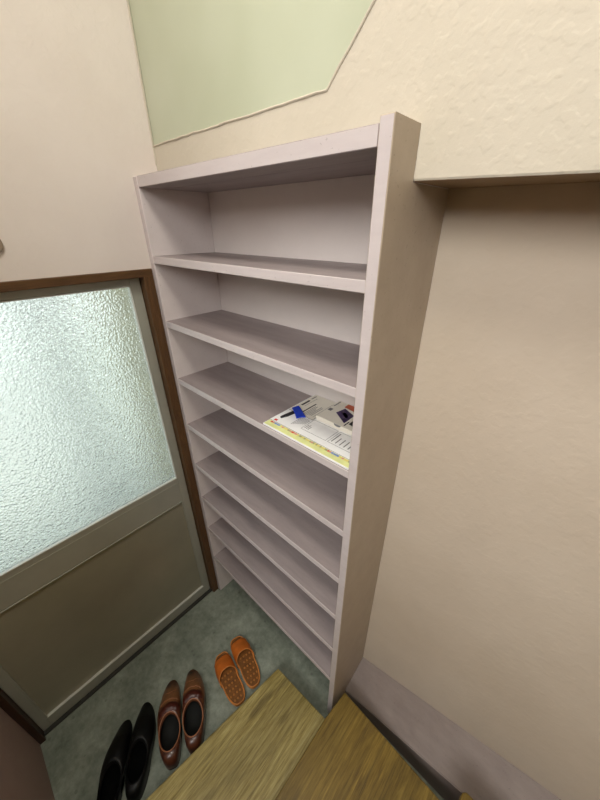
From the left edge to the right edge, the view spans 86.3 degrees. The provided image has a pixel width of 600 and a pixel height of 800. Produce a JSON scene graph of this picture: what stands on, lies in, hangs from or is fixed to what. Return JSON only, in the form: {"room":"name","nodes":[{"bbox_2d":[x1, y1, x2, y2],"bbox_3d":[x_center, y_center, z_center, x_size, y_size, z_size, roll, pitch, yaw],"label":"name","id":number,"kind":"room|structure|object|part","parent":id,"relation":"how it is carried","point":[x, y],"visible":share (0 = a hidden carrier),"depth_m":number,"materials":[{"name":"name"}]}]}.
{"room":"entryway","nodes":[
{"label":"entryway","id":0,"kind":"room"},
{"bbox_2d":[0,708,54,799],"bbox_3d":[-0.879,0.038,0.288,0.620,3.400,0.100,23,36,36],"label":"wall","id":1,"kind":"structure","parent":0,"point":[23,770],"depth_m":1.09,"materials":[{"name":"paint"}]},
{"bbox_2d":[0,688,45,743],"bbox_3d":[-1.100,0.628,0.934,0.105,1.748,0.020,23,36,36],"label":"trim","id":2,"kind":"structure","parent":1,"relation":"attached to","point":[7,704],"depth_m":1.22,"materials":[{"name":"brown wood"}]},
{"bbox_2d":[0,0,217,583],"bbox_3d":[-0.738,-0.291,0.893,0.100,3.400,1.309,23,36,36],"label":"wall","id":3,"kind":"structure","parent":0,"point":[75,136],"depth_m":0.81,"materials":[{"name":"paint"}]},
{"bbox_2d":[0,240,2,252],"bbox_3d":[-0.737,-0.371,0.758,0.020,0.052,0.052,23,36,36],"label":"wall fitting","id":4,"kind":"object","parent":3,"relation":"attached to","point":[1,243],"visible":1,"depth_m":0.77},
{"bbox_2d":[0,268,152,292],"bbox_3d":[-0.816,-0.280,0.798,0.106,0.024,0.872,23,36,36],"label":"trim","id":5,"kind":"structure","parent":3,"relation":"attached to","point":[19,285],"depth_m":0.90,"materials":[{"name":"brown wood"}]},
{"bbox_2d":[0,278,211,735],"bbox_3d":[-0.819,0.486,1.221,0.088,1.722,0.873,23,36,36],"label":"door","id":6,"kind":"structure","parent":3,"relation":"in","point":[101,555],"depth_m":1.16,"materials":[{"name":"metal"}]},
{"bbox_3d":[-0.815,0.119,1.002,0.004,0.832,0.764,23,36,36],"label":"glass pane","id":7,"kind":"part","parent":6,"relation":"part of","materials":[{"name":"glass"}]},
{"bbox_3d":[-0.814,0.895,1.426,0.011,0.676,0.760,23,36,36],"label":"panel","id":8,"kind":"part","parent":6,"relation":"part of","materials":[{"name":"wood"}]},
{"bbox_3d":[-0.806,0.846,1.391,0.012,0.778,0.752,23,36,36],"label":"panel molding","id":9,"kind":"part","parent":6,"relation":"part of","materials":[{"name":"wood"}]},
{"bbox_3d":[-0.817,1.239,1.631,0.088,0.007,0.873,23,36,36],"label":"sill","id":10,"kind":"part","parent":6,"relation":"part of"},
{"bbox_2d":[139,276,217,591],"bbox_3d":[-0.530,0.328,1.482,0.105,1.748,0.032,23,36,36],"label":"trim","id":11,"kind":"structure","parent":3,"relation":"attached to","point":[147,284],"depth_m":1.29,"materials":[{"name":"brown wood"}]},
{"bbox_2d":[40,579,443,799],"bbox_3d":[0.376,1.735,0.844,3.100,0.120,1.309,23,36,36],"label":"floor","id":12,"kind":"structure","parent":0,"point":[74,752],"depth_m":1.49,"materials":[{"name":"concrete"}]},
{"bbox_2d":[96,720,131,799],"bbox_3d":[-0.716,1.415,1.231,0.087,0.078,0.292,-7,29,-12],"label":"shoe","id":13,"kind":"object","parent":12,"relation":"on","point":[112,775],"visible":0.9,"depth_m":1.23,"materials":[{"name":"black leather"}]},
{"bbox_3d":[-0.701,1.414,1.174,0.078,0.021,0.124,-7,29,-12],"label":"collar trim","id":14,"kind":"part","parent":13,"relation":"part of","materials":[{"name":"black leather"}]},
{"bbox_2d":[125,702,155,799],"bbox_3d":[-0.637,1.386,1.286,0.087,0.078,0.292,-7,29,-12],"label":"shoe","id":15,"kind":"object","parent":12,"relation":"on","point":[138,762],"visible":1,"depth_m":1.27,"materials":[{"name":"black leather"}]},
{"bbox_3d":[-0.628,1.385,1.227,0.078,0.021,0.124,-7,29,-12],"label":"collar trim","id":16,"kind":"part","parent":15,"relation":"part of","materials":[{"name":"black leather"}]},
{"bbox_2d":[157,680,181,769],"bbox_3d":[-0.553,1.348,1.353,0.094,0.079,0.292,-10,30,-18],"label":"shoe","id":17,"kind":"object","parent":12,"relation":"on","point":[169,727],"visible":1,"depth_m":1.34,"materials":[{"name":"brown leather"}]},
{"bbox_3d":[-0.531,1.345,1.299,0.085,0.021,0.124,-10,30,-18],"label":"collar trim","id":18,"kind":"part","parent":17,"relation":"part of","materials":[{"name":"brown leather"}]},
{"bbox_2d":[182,669,205,753],"bbox_3d":[-0.461,1.326,1.393,0.094,0.079,0.292,-9,30,-16],"label":"shoe","id":19,"kind":"object","parent":12,"relation":"on","point":[194,695],"visible":0.96,"depth_m":1.38,"materials":[{"name":"brown leather"}]},
{"bbox_3d":[-0.449,1.325,1.335,0.085,0.021,0.124,-9,30,-16],"label":"collar trim","id":20,"kind":"part","parent":19,"relation":"part of","materials":[{"name":"brown leather"}]},
{"bbox_2d":[214,651,244,706],"bbox_3d":[-0.331,1.290,1.490,0.090,0.050,0.229,-20,34,-32],"label":"slipper","id":21,"kind":"object","parent":12,"relation":"on","point":[226,671],"visible":1,"depth_m":1.49,"materials":[{"name":"orange leather"}]},
{"bbox_2d":[146,669,324,799],"bbox_3d":[-0.303,1.435,1.170,0.374,0.100,0.821,23,36,36],"label":"wooden step","id":22,"kind":"structure","parent":12,"relation":"on","point":[252,755],"depth_m":1.23,"materials":[{"name":"brown wood"}]},
{"bbox_2d":[231,636,259,688],"bbox_3d":[-0.264,1.256,1.552,0.090,0.050,0.235,-17,33,-29],"label":"slipper","id":23,"kind":"object","parent":12,"relation":"on","point":[242,652],"visible":1,"depth_m":1.55,"materials":[{"name":"orange leather"}]},
{"bbox_2d":[133,111,448,712],"bbox_3d":[-0.097,0.315,1.232,0.833,2.001,0.235,23,36,36],"label":"shelf unit","id":24,"kind":"object","parent":12,"relation":"on","point":[302,533],"visible":0.98,"depth_m":0.98,"materials":[{"name":"paint"}]},
{"bbox_3d":[-0.395,0.190,1.473,0.024,1.993,0.235,23,36,36],"label":"panel","id":25,"kind":"part","parent":24,"relation":"part of","materials":[{"name":"paint"}]},
{"bbox_2d":[263,419,348,469],"bbox_3d":[0.079,0.076,0.917,0.300,0.007,0.225,23,36,36],"label":"magazine","id":26,"kind":"object","parent":24,"relation":"on","point":[339,460],"visible":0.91,"depth_m":0.84,"materials":[{"name":"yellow paper"}]},
{"bbox_2d":[270,395,351,459],"bbox_3d":[0.089,0.067,0.924,0.294,0.002,0.204,23,36,36],"label":"leaflet","id":27,"kind":"object","parent":26,"relation":"on","point":[337,441],"visible":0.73,"depth_m":0.88,"materials":[{"name":"white paper"}]},
{"bbox_2d":[280,406,305,418],"bbox_3d":[-0.027,0.040,0.964,0.071,0.006,0.070,-9,30,-15],"label":"tag","id":28,"kind":"object","parent":27,"relation":"on","point":[297,411],"visible":1,"depth_m":0.96,"materials":[{"name":"blue plastic"}]},
{"bbox_2d":[289,395,334,419],"bbox_3d":[0.045,0.021,1.004,0.095,0.002,0.130,23,36,36],"label":"brochure","id":29,"kind":"object","parent":27,"relation":"on","point":[316,404],"visible":0.88,"depth_m":1.01,"materials":[{"name":"paper"}]},
{"bbox_2d":[316,401,353,435],"bbox_3d":[0.157,0.060,0.917,0.193,0.015,0.118,23,36,36],"label":"flat box","id":30,"kind":"object","parent":27,"relation":"on","point":[339,415],"visible":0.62,"depth_m":0.93,"materials":[{"name":"white cardboard"}]},
{"bbox_3d":[0.202,0.444,0.992,0.024,2.000,0.235,23,36,36],"label":"panel","id":31,"kind":"part","parent":24,"relation":"part of","materials":[{"name":"paint"}]},
{"bbox_2d":[275,693,438,799],"bbox_3d":[0.072,1.527,0.903,0.552,0.190,0.915,23,36,36],"label":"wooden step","id":32,"kind":"structure","parent":12,"relation":"on","point":[347,758],"depth_m":1.13,"materials":[{"name":"brown wood"}]},
{"bbox_2d":[459,792,473,799],"bbox_3d":[0.418,1.519,0.538,0.614,0.170,0.913,23,36,36],"label":"wooden step","id":33,"kind":"structure","parent":32,"relation":"on","point":[464,796],"depth_m":0.96,"materials":[{"name":"brown wood"}]},
{"bbox_2d":[154,0,599,188],"bbox_3d":[0.723,-0.814,-0.098,2.900,1.544,0.255,23,36,36],"label":"wall","id":34,"kind":"structure","parent":0,"point":[500,92],"depth_m":0.44,"materials":[{"name":"paint"}]},
{"bbox_2d":[129,0,371,144],"bbox_3d":[-0.123,-1.198,0.381,0.831,1.322,0.004,23,36,36],"label":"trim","id":35,"kind":"structure","parent":34,"relation":"attached to","point":[204,64],"depth_m":0.67,"materials":[{"name":"paint"}]},
{"bbox_2d":[126,0,375,165],"bbox_3d":[-0.127,-1.175,0.390,0.836,1.370,0.006,23,36,36],"label":"trim","id":36,"kind":"structure","parent":34,"relation":"attached to","point":[127,1],"depth_m":0.69,"materials":[{"name":"paint"}]},
{"bbox_2d":[208,172,599,799],"bbox_3d":[0.780,0.589,0.730,2.900,2.000,0.100,23,36,36],"label":"wall","id":37,"kind":"structure","parent":0,"point":[486,605],"depth_m":0.80,"materials":[{"name":"paint"}]},
{"bbox_2d":[345,657,560,799],"bbox_3d":[0.899,1.301,0.812,1.766,0.669,0.136,23,36,36],"label":"baseboard","id":38,"kind":"structure","parent":37,"relation":"attached to","point":[449,758],"depth_m":1.19,"materials":[{"name":"paint"}]}
]}

